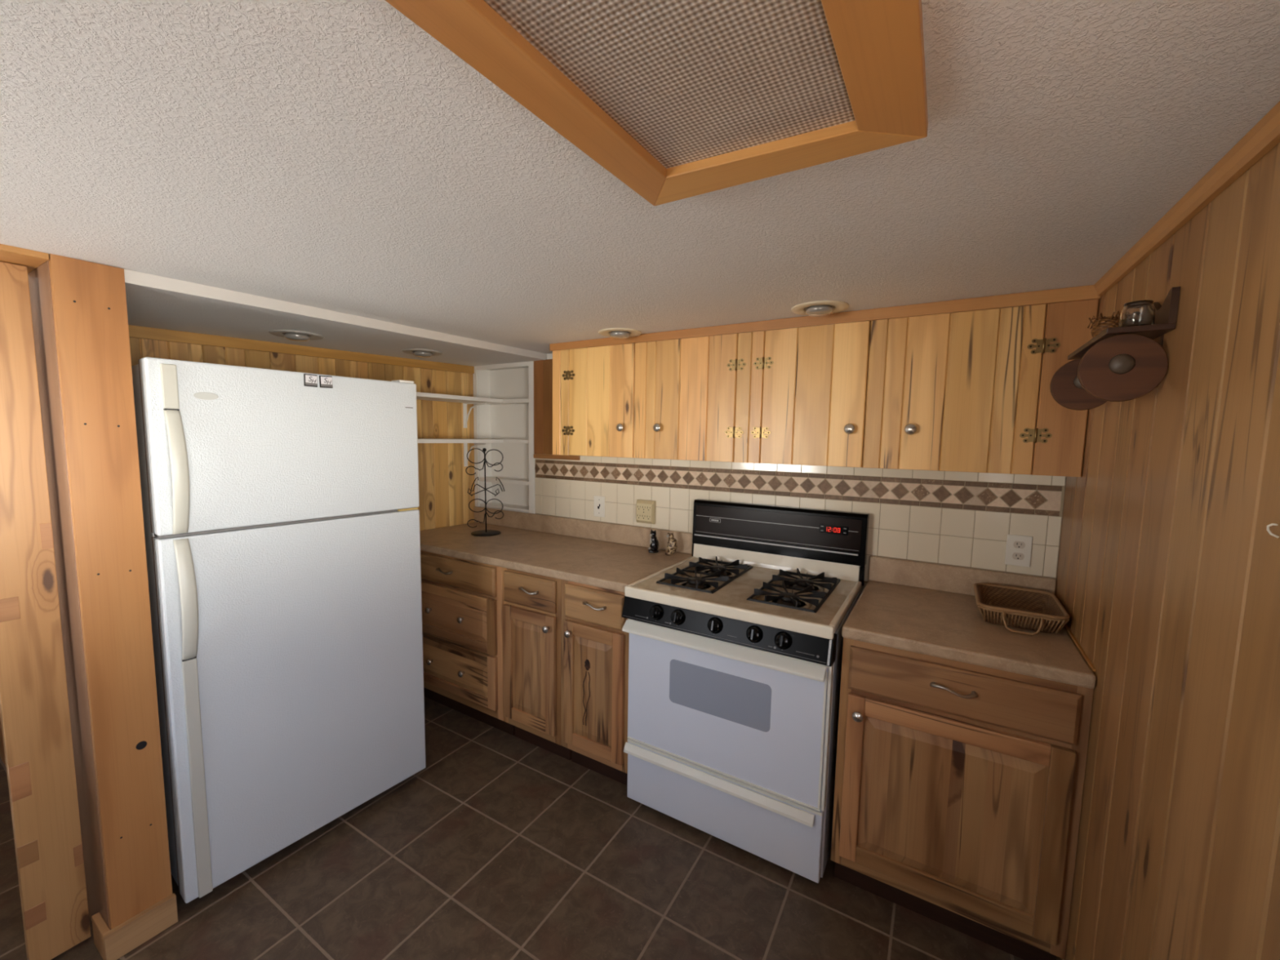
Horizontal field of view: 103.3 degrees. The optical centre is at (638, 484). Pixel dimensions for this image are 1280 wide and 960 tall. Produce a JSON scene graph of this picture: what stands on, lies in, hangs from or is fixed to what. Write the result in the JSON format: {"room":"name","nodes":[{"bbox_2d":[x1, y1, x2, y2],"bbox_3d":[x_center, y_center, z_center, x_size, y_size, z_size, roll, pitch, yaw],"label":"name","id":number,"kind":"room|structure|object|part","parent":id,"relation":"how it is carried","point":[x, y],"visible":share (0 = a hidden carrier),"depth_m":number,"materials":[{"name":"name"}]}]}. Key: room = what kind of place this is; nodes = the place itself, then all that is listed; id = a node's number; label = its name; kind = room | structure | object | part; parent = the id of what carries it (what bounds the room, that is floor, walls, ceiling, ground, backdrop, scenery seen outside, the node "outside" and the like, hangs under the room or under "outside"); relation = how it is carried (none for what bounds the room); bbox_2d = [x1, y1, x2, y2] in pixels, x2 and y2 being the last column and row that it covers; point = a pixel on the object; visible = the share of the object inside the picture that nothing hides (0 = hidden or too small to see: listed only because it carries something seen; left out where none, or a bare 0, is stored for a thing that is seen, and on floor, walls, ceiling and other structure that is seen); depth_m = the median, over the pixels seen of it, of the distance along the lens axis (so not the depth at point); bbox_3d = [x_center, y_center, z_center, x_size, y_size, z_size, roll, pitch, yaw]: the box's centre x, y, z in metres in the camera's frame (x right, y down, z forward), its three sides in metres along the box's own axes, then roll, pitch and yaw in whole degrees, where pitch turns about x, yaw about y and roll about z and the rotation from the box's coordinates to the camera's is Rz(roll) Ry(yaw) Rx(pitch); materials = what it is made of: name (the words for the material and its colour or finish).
{"room":"kitchen","nodes":[
{"label":"kitchen","id":0,"kind":"room"},
{"bbox_2d":[0,713,6,767],"bbox_3d":[-2.425,0.305,1.993,2.285,1.918,0.110,4,6,31],"label":"wall","id":1,"kind":"structure","parent":0,"point":[2,744],"depth_m":2.23,"materials":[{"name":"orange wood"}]},
{"bbox_2d":[0,244,48,273],"bbox_3d":[-1.739,-0.545,1.022,0.252,0.015,0.685,4,6,31],"label":"trim","id":2,"kind":"structure","parent":1,"relation":"attached to","point":[31,259],"depth_m":1.24,"materials":[{"name":"orange wood"}]},
{"bbox_2d":[27,253,172,929],"bbox_3d":[-1.541,0.371,1.461,0.253,1.917,0.134,4,6,31],"label":"post","id":3,"kind":"object","parent":1,"relation":"attached to","point":[79,309],"visible":0.94,"depth_m":1.38,"materials":[{"name":"orange wood"}]},
{"bbox_2d":[91,893,177,959],"bbox_3d":[-1.488,1.287,1.500,0.119,0.088,0.154,4,6,31],"label":"baseboard","id":4,"kind":"structure","parent":3,"relation":"attached to","point":[113,944],"depth_m":1.46,"materials":[{"name":"brown wood"}]},
{"bbox_2d":[128,337,475,530],"bbox_3d":[-1.593,0.259,2.596,0.012,1.923,1.805,5,7,35],"label":"wall","id":5,"kind":"structure","parent":0,"point":[444,482],"depth_m":3.01,"materials":[{"name":"brown wood"}]},
{"bbox_2d":[128,324,474,373],"bbox_3d":[-1.563,-0.651,2.504,0.015,0.081,1.791,5,7,35],"label":"trim","id":6,"kind":"structure","parent":5,"relation":"attached to","point":[135,331],"depth_m":2.35,"materials":[{"name":"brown wood"}]},
{"bbox_2d":[416,391,502,427],"bbox_3d":[-1.212,-0.412,2.810,0.270,0.177,0.936,5,7,35],"label":"wall shelf","id":7,"kind":"object","parent":5,"relation":"attached to","point":[465,400],"visible":0.51,"depth_m":2.95,"materials":[{"name":"white paint"}]},
{"bbox_2d":[417,438,502,466],"bbox_3d":[-1.216,-0.168,2.834,0.270,0.177,0.936,5,7,35],"label":"wall shelf","id":8,"kind":"object","parent":5,"relation":"attached to","point":[465,441],"visible":0.4,"depth_m":2.97,"materials":[{"name":"white paint"}]},
{"bbox_2d":[120,267,546,366],"bbox_3d":[-1.285,-0.672,2.332,0.833,0.074,1.794,4,6,31],"label":"soffit","id":9,"kind":"structure","parent":0,"point":[154,301],"depth_m":1.93,"materials":[{"name":"white paint"}]},
{"bbox_2d":[268,329,324,341],"bbox_3d":[-1.432,-0.618,2.123,0.192,0.026,0.192,4,6,31],"label":"recessed light","id":10,"kind":"object","parent":9,"relation":"attached to","point":[291,335],"visible":1,"depth_m":2.09,"materials":[{"name":"white metal"}]},
{"bbox_3d":[-1.432,-0.616,2.123,0.092,0.023,0.092,4,6,31],"label":"bulb","id":11,"kind":"part","parent":10,"relation":"part of","materials":[{"name":"grey"}]},
{"bbox_2d":[401,348,442,357],"bbox_3d":[-1.109,-0.670,2.603,0.192,0.026,0.192,4,6,31],"label":"recessed light","id":12,"kind":"object","parent":9,"relation":"attached to","point":[421,353],"visible":1,"depth_m":2.57,"materials":[{"name":"white metal"}]},
{"bbox_3d":[-1.109,-0.668,2.603,0.092,0.023,0.092,4,6,31],"label":"bulb","id":13,"kind":"part","parent":12,"relation":"part of","materials":[{"name":"grey"}]},
{"bbox_2d":[0,696,1022,959],"bbox_3d":[-1.447,1.371,1.516,4.782,0.080,4.150,4,6,31],"label":"floor","id":14,"kind":"structure","parent":0,"point":[504,846],"depth_m":1.65,"materials":[{"name":"brown tile"}]},
{"bbox_2d":[0,261,90,959],"bbox_3d":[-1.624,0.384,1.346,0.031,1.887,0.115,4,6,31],"label":"door","id":15,"kind":"structure","parent":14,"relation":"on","point":[34,707],"depth_m":1.35,"materials":[{"name":"brown wood"}]},
{"bbox_2d":[131,356,426,903],"bbox_3d":[-1.402,0.434,1.978,0.743,1.697,0.798,5,7,35],"label":"refrigerator","id":16,"kind":"object","parent":14,"relation":"on","point":[281,514],"visible":0.96,"depth_m":1.68,"materials":[{"name":"white metal"}]},
{"bbox_3d":[-1.310,-0.034,1.443,0.042,0.355,0.038,5,7,35],"label":"handle","id":17,"kind":"part","parent":16,"relation":"part of","materials":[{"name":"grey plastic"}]},
{"bbox_3d":[-1.317,0.339,1.479,0.042,0.360,0.038,5,7,35],"label":"handle","id":18,"kind":"part","parent":16,"relation":"part of","materials":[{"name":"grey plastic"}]},
{"bbox_3d":[-1.185,0.125,1.745,0.058,0.007,0.703,5,7,35],"label":"rail","id":19,"kind":"part","parent":16,"relation":"part of","materials":[{"name":"grey"}]},
{"bbox_3d":[-1.150,-0.131,1.751,0.062,0.500,0.798,5,7,35],"label":"freezer door","id":20,"kind":"part","parent":16,"relation":"part of","materials":[{"name":"white metal"}]},
{"bbox_3d":[-1.163,0.690,1.829,0.062,1.129,0.798,5,7,35],"label":"door","id":21,"kind":"part","parent":16,"relation":"part of","materials":[{"name":"white metal"}]},
{"bbox_2d":[303,373,317,386],"bbox_3d":[-1.112,-0.353,1.719,0.004,0.041,0.041,5,6,35],"label":"magnet","id":22,"kind":"object","parent":16,"relation":"attached to","point":[311,380],"visible":1,"depth_m":1.72,"materials":[{"name":"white plastic"}]},
{"bbox_2d":[319,375,333,387],"bbox_3d":[-1.084,-0.357,1.758,0.004,0.041,0.041,5,8,35],"label":"magnet","id":23,"kind":"object","parent":16,"relation":"attached to","point":[325,381],"visible":1,"depth_m":1.76,"materials":[{"name":"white plastic"}]},
{"bbox_2d":[420,550,515,735],"bbox_3d":[-0.871,0.770,2.869,0.863,0.876,0.649,4,6,31],"label":"base cabinet","id":24,"kind":"object","parent":14,"relation":"on","point":[462,602],"visible":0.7,"depth_m":2.53,"materials":[{"name":"brown wood"}]},
{"bbox_3d":[-1.088,0.652,2.628,0.033,0.033,0.028,4,6,31],"label":"knob","id":25,"kind":"part","parent":24,"relation":"part of","materials":[{"name":"silver metal"}]},
{"bbox_3d":[-1.093,0.929,2.655,0.033,0.033,0.028,4,6,31],"label":"knob","id":26,"kind":"part","parent":24,"relation":"part of","materials":[{"name":"silver metal"}]},
{"bbox_3d":[-0.981,0.436,2.543,0.115,0.020,0.030,4,6,31],"label":"handle","id":27,"kind":"part","parent":24,"relation":"part of","materials":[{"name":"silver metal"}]},
{"bbox_3d":[-1.013,0.658,2.606,0.678,0.176,0.009,4,6,31],"label":"panel","id":28,"kind":"part","parent":24,"relation":"part of","materials":[{"name":"brown wood"}]},
{"bbox_3d":[-1.018,0.937,2.633,0.678,0.168,0.009,4,6,31],"label":"panel","id":29,"kind":"part","parent":24,"relation":"part of","materials":[{"name":"brown wood"}]},
{"bbox_3d":[-1.008,0.439,2.589,0.778,0.140,0.019,4,6,31],"label":"drawer","id":30,"kind":"part","parent":24,"relation":"part of","materials":[{"name":"brown wood"}]},
{"bbox_3d":[-1.011,0.658,2.610,0.778,0.272,0.019,4,6,31],"label":"drawer","id":31,"kind":"part","parent":24,"relation":"part of","materials":[{"name":"brown wood"}]},
{"bbox_3d":[-1.016,0.937,2.636,0.778,0.264,0.019,4,6,31],"label":"drawer","id":32,"kind":"part","parent":24,"relation":"part of","materials":[{"name":"brown wood"}]},
{"bbox_3d":[-0.877,0.668,2.501,0.033,0.033,0.028,4,6,31],"label":"knob","id":33,"kind":"part","parent":24,"relation":"part of","materials":[{"name":"silver metal"}]},
{"bbox_3d":[-0.882,0.944,2.527,0.033,0.033,0.028,4,6,31],"label":"knob","id":34,"kind":"part","parent":24,"relation":"part of","materials":[{"name":"silver metal"}]},
{"bbox_2d":[419,506,692,592],"bbox_3d":[-0.570,0.284,2.659,1.628,0.142,0.620,4,6,31],"label":"countertop","id":35,"kind":"structure","parent":24,"relation":"on","point":[610,556],"depth_m":2.58,"materials":[{"name":"beige laminate"}]},
{"bbox_2d":[465,448,505,536],"bbox_3d":[-0.880,0.038,2.917,0.204,0.496,0.166,1,5,-1],"label":"mug tree","id":36,"kind":"object","parent":35,"relation":"on","point":[486,532],"visible":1,"depth_m":2.91,"materials":[{"name":"brown metal"}]},
{"bbox_3d":[-0.881,0.043,2.918,0.010,0.473,0.007,0,5,-5],"label":"post","id":37,"kind":"part","parent":36,"relation":"part of","materials":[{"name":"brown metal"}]},
{"bbox_2d":[648,529,658,552],"bbox_3d":[0.081,0.281,2.533,0.055,0.115,0.062,4,6,31],"label":"cat figurine","id":38,"kind":"object","parent":35,"relation":"on","point":[654,543],"visible":1,"depth_m":2.52,"materials":[{"name":"black ceramic"}]},
{"bbox_2d":[665,531,677,555],"bbox_3d":[0.163,0.288,2.479,0.060,0.115,0.049,-4,7,-41],"label":"figurine","id":39,"kind":"object","parent":35,"relation":"on","point":[672,546],"visible":1,"depth_m":2.46,"materials":[{"name":"brown ceramic"}]},
{"bbox_2d":[502,567,571,759],"bbox_3d":[-0.350,0.809,2.553,0.357,0.876,0.649,4,6,31],"label":"base cabinet","id":40,"kind":"object","parent":14,"relation":"on","point":[532,602],"visible":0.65,"depth_m":2.29,"materials":[{"name":"brown wood"}]},
{"bbox_3d":[-0.493,0.472,2.248,0.115,0.020,0.030,4,6,31],"label":"handle","id":41,"kind":"part","parent":40,"relation":"part of","materials":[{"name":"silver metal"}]},
{"bbox_3d":[-0.500,0.841,2.308,0.209,0.435,0.009,4,6,31],"label":"panel","id":42,"kind":"part","parent":40,"relation":"part of","materials":[{"name":"brown wood"}]},
{"bbox_3d":[-0.498,0.840,2.312,0.309,0.545,0.019,4,6,31],"label":"door","id":43,"kind":"part","parent":40,"relation":"part of","materials":[{"name":"brown wood"}]},
{"bbox_3d":[-0.492,0.481,2.277,0.309,0.144,0.019,4,6,31],"label":"drawer","id":44,"kind":"part","parent":40,"relation":"part of","materials":[{"name":"brown wood"}]},
{"bbox_3d":[-0.400,0.630,2.206,0.033,0.033,0.028,4,6,31],"label":"knob","id":45,"kind":"part","parent":40,"relation":"part of","materials":[{"name":"silver metal"}]},
{"bbox_2d":[560,579,629,785],"bbox_3d":[-0.044,0.832,2.369,0.357,0.876,0.649,4,6,31],"label":"base cabinet","id":46,"kind":"object","parent":14,"relation":"on","point":[594,689],"visible":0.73,"depth_m":2.11,"materials":[{"name":"brown wood"}]},
{"bbox_3d":[-0.297,0.631,2.143,0.033,0.033,0.028,4,6,31],"label":"knob","id":47,"kind":"part","parent":46,"relation":"part of","materials":[{"name":"silver metal"}]},
{"bbox_3d":[-0.192,0.866,2.122,0.204,0.440,0.009,4,6,31],"label":"panel","id":48,"kind":"part","parent":46,"relation":"part of","materials":[{"name":"brown wood"}]},
{"bbox_3d":[-0.190,0.866,2.126,0.304,0.550,0.019,4,6,31],"label":"door","id":49,"kind":"part","parent":46,"relation":"part of","materials":[{"name":"brown wood"}]},
{"bbox_3d":[-0.183,0.495,2.061,0.115,0.020,0.030,4,6,31],"label":"handle","id":50,"kind":"part","parent":46,"relation":"part of","materials":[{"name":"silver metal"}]},
{"bbox_3d":[-0.184,0.504,2.091,0.304,0.144,0.019,4,6,31],"label":"drawer","id":51,"kind":"part","parent":46,"relation":"part of","materials":[{"name":"brown wood"}]},
{"bbox_2d":[622,498,869,883],"bbox_3d":[0.431,0.712,2.039,0.772,1.192,0.690,4,6,31],"label":"gas stove","id":52,"kind":"object","parent":14,"relation":"on","point":[735,645],"visible":1,"depth_m":1.83,"materials":[{"name":"white metal"}]},
{"bbox_3d":[0.065,0.473,1.865,0.056,0.054,0.033,4,6,31],"label":"knob","id":53,"kind":"part","parent":52,"relation":"part of","materials":[{"name":"black plastic"}]},
{"bbox_3d":[0.140,0.479,1.819,0.056,0.054,0.033,4,6,31],"label":"knob","id":54,"kind":"part","parent":52,"relation":"part of","materials":[{"name":"black plastic"}]},
{"bbox_3d":[0.234,0.398,2.042,0.088,0.024,0.088,4,6,31],"label":"burner","id":55,"kind":"part","parent":52,"relation":"part of","materials":[{"name":"grey metal"}]},
{"bbox_3d":[0.262,0.488,1.745,0.056,0.054,0.033,4,6,31],"label":"knob","id":56,"kind":"part","parent":52,"relation":"part of","materials":[{"name":"black plastic"}]},
{"bbox_3d":[0.352,0.381,2.236,0.088,0.024,0.088,4,6,31],"label":"burner","id":57,"kind":"part","parent":52,"relation":"part of","materials":[{"name":"grey metal"}]},
{"bbox_3d":[0.270,1.068,1.833,0.755,0.049,0.023,4,6,31],"label":"drawer handle","id":58,"kind":"part","parent":52,"relation":"part of","materials":[{"name":"white"}]},
{"bbox_3d":[0.284,1.167,1.863,0.750,0.251,0.030,4,6,31],"label":"drawer","id":59,"kind":"part","parent":52,"relation":"part of","materials":[{"name":"white metal"}]},
{"bbox_3d":[0.284,0.496,1.776,0.766,0.087,0.080,4,6,31],"label":"control panel","id":60,"kind":"part","parent":52,"relation":"part of","materials":[{"name":"black"}]},
{"bbox_2d":[632,557,856,625],"bbox_3d":[0.431,0.412,2.007,0.758,0.033,0.589,4,6,31],"label":"cooktop","id":61,"kind":"object","parent":52,"relation":"in","point":[735,599],"depth_m":1.90,"materials":[{"name":"beige metal"}]},
{"bbox_3d":[0.382,0.497,1.673,0.056,0.054,0.033,4,6,31],"label":"knob","id":62,"kind":"part","parent":52,"relation":"part of","materials":[{"name":"black plastic"}]},
{"bbox_3d":[0.592,0.188,2.241,0.732,0.133,0.008,4,6,31],"label":"backguard glass","id":63,"kind":"part","parent":52,"relation":"part of","materials":[{"name":"black glass"}]},
{"bbox_3d":[0.463,0.503,1.624,0.056,0.054,0.033,4,6,31],"label":"knob","id":64,"kind":"part","parent":52,"relation":"part of","materials":[{"name":"black plastic"}]},
{"bbox_3d":[0.551,0.421,1.851,0.088,0.024,0.088,4,6,31],"label":"burner","id":65,"kind":"part","parent":52,"relation":"part of","materials":[{"name":"grey metal"}]},
{"bbox_3d":[0.669,0.405,2.044,0.088,0.024,0.088,4,6,31],"label":"burner","id":66,"kind":"part","parent":52,"relation":"part of","materials":[{"name":"grey metal"}]},
{"bbox_2d":[818,524,848,535],"bbox_3d":[0.812,0.188,2.104,0.115,0.036,0.004,4,6,31],"label":"clock","id":67,"kind":"object","parent":52,"relation":"on","point":[824,529],"depth_m":2.10,"materials":[{"name":"red"}]},
{"bbox_2d":[831,637,1093,959],"bbox_3d":[1.037,0.912,1.715,0.599,0.876,0.649,4,6,31],"label":"base cabinet","id":68,"kind":"object","parent":14,"relation":"on","point":[958,790],"visible":0.97,"depth_m":1.44,"materials":[{"name":"brown wood"}]},
{"bbox_3d":[0.676,0.712,1.556,0.033,0.033,0.028,4,6,31],"label":"knob","id":69,"kind":"part","parent":68,"relation":"part of","materials":[{"name":"silver metal"}]},
{"bbox_3d":[0.888,0.943,1.469,0.449,0.435,0.009,4,6,31],"label":"panel","id":70,"kind":"part","parent":68,"relation":"part of","materials":[{"name":"brown wood"}]},
{"bbox_3d":[0.883,0.577,1.417,0.115,0.020,0.030,4,6,31],"label":"handle","id":71,"kind":"part","parent":68,"relation":"part of","materials":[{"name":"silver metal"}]},
{"bbox_3d":[0.895,0.588,1.439,0.551,0.136,0.019,4,6,31],"label":"drawer","id":72,"kind":"part","parent":68,"relation":"part of","materials":[{"name":"brown wood"}]},
{"bbox_2d":[841,555,1096,688],"bbox_3d":[1.051,0.404,1.679,0.601,0.142,0.620,4,6,31],"label":"countertop","id":73,"kind":"structure","parent":68,"relation":"on","point":[926,608],"depth_m":1.59,"materials":[{"name":"beige laminate"}]},
{"bbox_2d":[973,582,1070,635],"bbox_3d":[1.243,0.407,1.662,0.233,0.068,0.328,4,6,31],"label":"wicker basket","id":74,"kind":"object","parent":73,"relation":"on","point":[1038,611],"visible":1,"depth_m":1.64,"materials":[{"name":"brown wicker"}]},
{"bbox_3d":[1.164,0.423,1.534,0.100,0.054,0.024,4,6,31],"label":"handle","id":75,"kind":"part","parent":74,"relation":"part of","materials":[{"name":"brown wicker"}]},
{"bbox_2d":[0,0,1279,353],"bbox_3d":[-1.414,-0.660,1.322,4.782,0.200,4.150,4,6,31],"label":"ceiling","id":76,"kind":"structure","parent":0,"point":[334,155],"depth_m":0.84,"materials":[{"name":"white paint"}]},
{"bbox_2d":[598,328,641,338],"bbox_3d":[-0.082,-0.664,2.250,0.192,0.026,0.192,4,6,31],"label":"recessed light","id":77,"kind":"object","parent":76,"relation":"in","point":[615,333],"visible":1,"depth_m":2.21,"materials":[{"name":"beige metal"}]},
{"bbox_3d":[-0.082,-0.662,2.250,0.092,0.023,0.092,4,6,31],"label":"bulb","id":78,"kind":"part","parent":77,"relation":"part of","materials":[{"name":"grey"}]},
{"bbox_2d":[384,0,928,205],"bbox_3d":[-0.140,-0.445,0.242,0.454,0.022,1.305,4,6,31],"label":"recessed light","id":79,"kind":"object","parent":76,"relation":"in","point":[677,100],"visible":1,"depth_m":0.58,"materials":[{"name":"orange wood"}]},
{"bbox_3d":[-0.134,-0.450,0.238,0.323,0.003,1.205,4,6,31],"label":"diffuser panel","id":80,"kind":"part","parent":79,"relation":"part of","materials":[{"name":"plastic"}]},
{"bbox_2d":[791,300,848,316],"bbox_3d":[0.636,-0.609,1.778,0.192,0.026,0.192,4,6,31],"label":"recessed light","id":81,"kind":"object","parent":76,"relation":"in","point":[822,308],"visible":1,"depth_m":1.75,"materials":[{"name":"beige metal"}]},
{"bbox_3d":[0.636,-0.607,1.778,0.092,0.023,0.092,4,6,31],"label":"bulb","id":82,"kind":"part","parent":81,"relation":"part of","materials":[{"name":"grey glass"}]},
{"bbox_2d":[475,353,1066,593],"bbox_3d":[0.210,0.218,2.663,3.282,2.050,0.206,4,6,31],"label":"wall","id":83,"kind":"structure","parent":0,"point":[987,553],"depth_m":2.08,"materials":[{"name":"beige tile"}]},
{"bbox_2d":[472,360,534,513],"bbox_3d":[-0.809,-0.296,3.184,0.516,0.903,0.122,4,6,31],"label":"corner shelf unit","id":84,"kind":"object","parent":83,"relation":"attached to","point":[512,420],"visible":0.68,"depth_m":3.25,"materials":[{"name":"white paint"}]},
{"bbox_3d":[-0.811,-0.289,3.189,0.461,0.882,0.101,4,6,31],"label":"panel","id":85,"kind":"part","parent":84,"relation":"part of","materials":[{"name":"white paint"}]},
{"bbox_3d":[-0.782,-0.293,3.236,0.461,0.882,0.007,4,6,31],"label":"panel","id":86,"kind":"part","parent":84,"relation":"part of","materials":[{"name":"white paint"}]},
{"bbox_2d":[533,359,580,460],"bbox_3d":[-0.464,-0.429,2.891,0.353,0.569,0.012,4,6,31],"label":"panel","id":87,"kind":"object","parent":83,"relation":"attached to","point":[543,369],"visible":0.54,"depth_m":2.94,"materials":[{"name":"brown wood"}]},
{"bbox_2d":[474,506,692,554],"bbox_3d":[-0.393,0.244,2.903,1.584,0.103,0.016,4,6,31],"label":"backsplash","id":88,"kind":"structure","parent":83,"relation":"attached to","point":[592,530],"depth_m":2.83,"materials":[{"name":"beige laminate"}]},
{"bbox_2d":[593,495,604,517],"bbox_3d":[-0.214,0.121,2.789,0.074,0.115,0.008,4,6,31],"label":"wall jack plate","id":89,"kind":"object","parent":83,"relation":"attached to","point":[599,501],"visible":1,"depth_m":2.79,"materials":[{"name":"beige plastic"}]},
{"bbox_2d":[635,499,655,524],"bbox_3d":[0.037,0.142,2.621,0.104,0.120,0.034,4,6,31],"label":"electrical outlet","id":90,"kind":"object","parent":83,"relation":"attached to","point":[645,509],"visible":1,"depth_m":2.60,"materials":[{"name":"beige plastic"}]},
{"bbox_2d":[534,456,1066,582],"bbox_3d":[0.429,0.126,2.406,2.452,0.489,0.003,4,6,31],"label":"grout","id":91,"kind":"structure","parent":83,"relation":"attached to","point":[1063,486],"depth_m":2.03,"materials":[{"name":"beige"}]},
{"bbox_2d":[550,284,1101,476],"bbox_3d":[0.509,-0.379,2.149,2.110,0.567,0.267,4,6,31],"label":"upper cabinet","id":92,"kind":"object","parent":83,"relation":"attached to","point":[962,384],"visible":0.98,"depth_m":1.86,"materials":[{"name":"orange wood"}]},
{"bbox_3d":[-0.181,-0.401,2.456,0.383,0.527,0.020,4,6,31],"label":"door","id":93,"kind":"part","parent":92,"relation":"part of","materials":[{"name":"brown wood"}]},
{"bbox_3d":[-0.083,-0.268,2.379,0.039,0.039,0.028,4,6,31],"label":"knob","id":94,"kind":"part","parent":92,"relation":"part of","materials":[{"name":"silver metal"}]},
{"bbox_3d":[0.087,-0.256,2.277,0.039,0.039,0.028,4,6,31],"label":"knob","id":95,"kind":"part","parent":92,"relation":"part of","materials":[{"name":"silver metal"}]},
{"bbox_3d":[0.195,-0.373,2.228,0.492,0.527,0.020,4,6,31],"label":"door","id":96,"kind":"part","parent":92,"relation":"part of","materials":[{"name":"brown wood"}]},
{"bbox_3d":[0.667,-0.338,1.943,0.382,0.527,0.020,4,6,31],"label":"door","id":97,"kind":"part","parent":92,"relation":"part of","materials":[{"name":"brown wood"}]},
{"bbox_3d":[0.456,-0.633,2.028,2.110,0.040,0.013,4,6,31],"label":"trim","id":98,"kind":"part","parent":92,"relation":"part of","materials":[{"name":"orange wood"}]},
{"bbox_3d":[0.777,-0.204,1.859,0.039,0.039,0.028,4,6,31],"label":"knob","id":99,"kind":"part","parent":92,"relation":"part of","materials":[{"name":"silver metal"}]},
{"bbox_3d":[0.946,-0.192,1.757,0.039,0.039,0.028,4,6,31],"label":"knob","id":100,"kind":"part","parent":92,"relation":"part of","materials":[{"name":"silver metal"}]},
{"bbox_3d":[1.045,-0.310,1.715,0.495,0.527,0.020,4,6,31],"label":"door","id":101,"kind":"part","parent":92,"relation":"part of","materials":[{"name":"brown wood"}]},
{"bbox_2d":[867,555,1056,595],"bbox_3d":[1.208,0.363,1.935,0.601,0.103,0.016,4,6,31],"label":"backsplash","id":102,"kind":"structure","parent":83,"relation":"attached to","point":[940,577],"depth_m":1.95,"materials":[{"name":"beige laminate"}]},
{"bbox_2d":[1004,534,1032,567],"bbox_3d":[1.374,0.239,1.829,0.074,0.111,0.008,4,6,31],"label":"duplex outlet","id":103,"kind":"object","parent":83,"relation":"attached to","point":[1019,548],"visible":1,"depth_m":1.83,"materials":[{"name":"beige plastic"}]},
{"bbox_2d":[1012,541,1025,559],"bbox_3d":[1.373,0.238,1.826,0.035,0.067,0.003,4,6,31],"label":"receptacle","id":104,"kind":"object","parent":103,"relation":"attached to","point":[1018,547],"depth_m":1.83,"materials":[{"name":"beige plastic"}]},
{"bbox_2d":[1054,142,1279,959],"bbox_3d":[0.492,0.505,0.169,0.012,1.962,3.800,4,6,31],"label":"wall","id":105,"kind":"structure","parent":0,"point":[1168,576],"depth_m":0.84,"materials":[{"name":"brown wood"}]},
{"bbox_2d":[1064,623,1095,671],"bbox_3d":[1.309,0.451,1.532,0.006,0.006,0.578,4,6,31],"label":"trim","id":106,"kind":"structure","parent":105,"relation":"attached to","point":[1067,628],"depth_m":1.41,"materials":[{"name":"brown wood"}]},
{"bbox_2d":[1049,286,1180,410],"bbox_3d":[1.067,-0.287,1.167,0.134,0.212,0.388,4,6,31],"label":"wall shelf","id":107,"kind":"object","parent":105,"relation":"attached to","point":[1121,363],"visible":0.98,"depth_m":1.02,"materials":[{"name":"brown wood"}]},
{"bbox_2d":[1087,311,1119,337],"bbox_3d":[1.069,-0.357,1.153,0.070,0.063,0.070,4,6,31],"label":"basket","id":108,"kind":"object","parent":107,"relation":"on","point":[1101,324],"visible":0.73,"depth_m":1.14,"materials":[{"name":"brown wicker"}]},
{"bbox_2d":[1118,300,1155,327],"bbox_3d":[1.009,-0.341,1.024,0.052,0.052,0.052,4,6,31],"label":"glass jar","id":109,"kind":"object","parent":107,"relation":"on","point":[1139,313],"visible":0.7,"depth_m":1.00,"materials":[{"name":"clear"}]},
{"bbox_2d":[1094,101,1279,296],"bbox_3d":[0.425,-0.420,-0.023,0.019,0.075,3.538,4,6,31],"label":"trim","id":110,"kind":"structure","parent":105,"relation":"attached to","point":[1264,135],"depth_m":0.86,"materials":[{"name":"orange wood"}]},
{"bbox_2d":[1266,523,1279,537],"bbox_3d":[0.788,0.057,0.629,0.010,0.018,0.010,-1,6,-18],"label":"wall hook","id":111,"kind":"object","parent":105,"relation":"attached to","point":[1268,531],"visible":1,"depth_m":0.63,"materials":[{"name":"beige plastic"}]}
]}

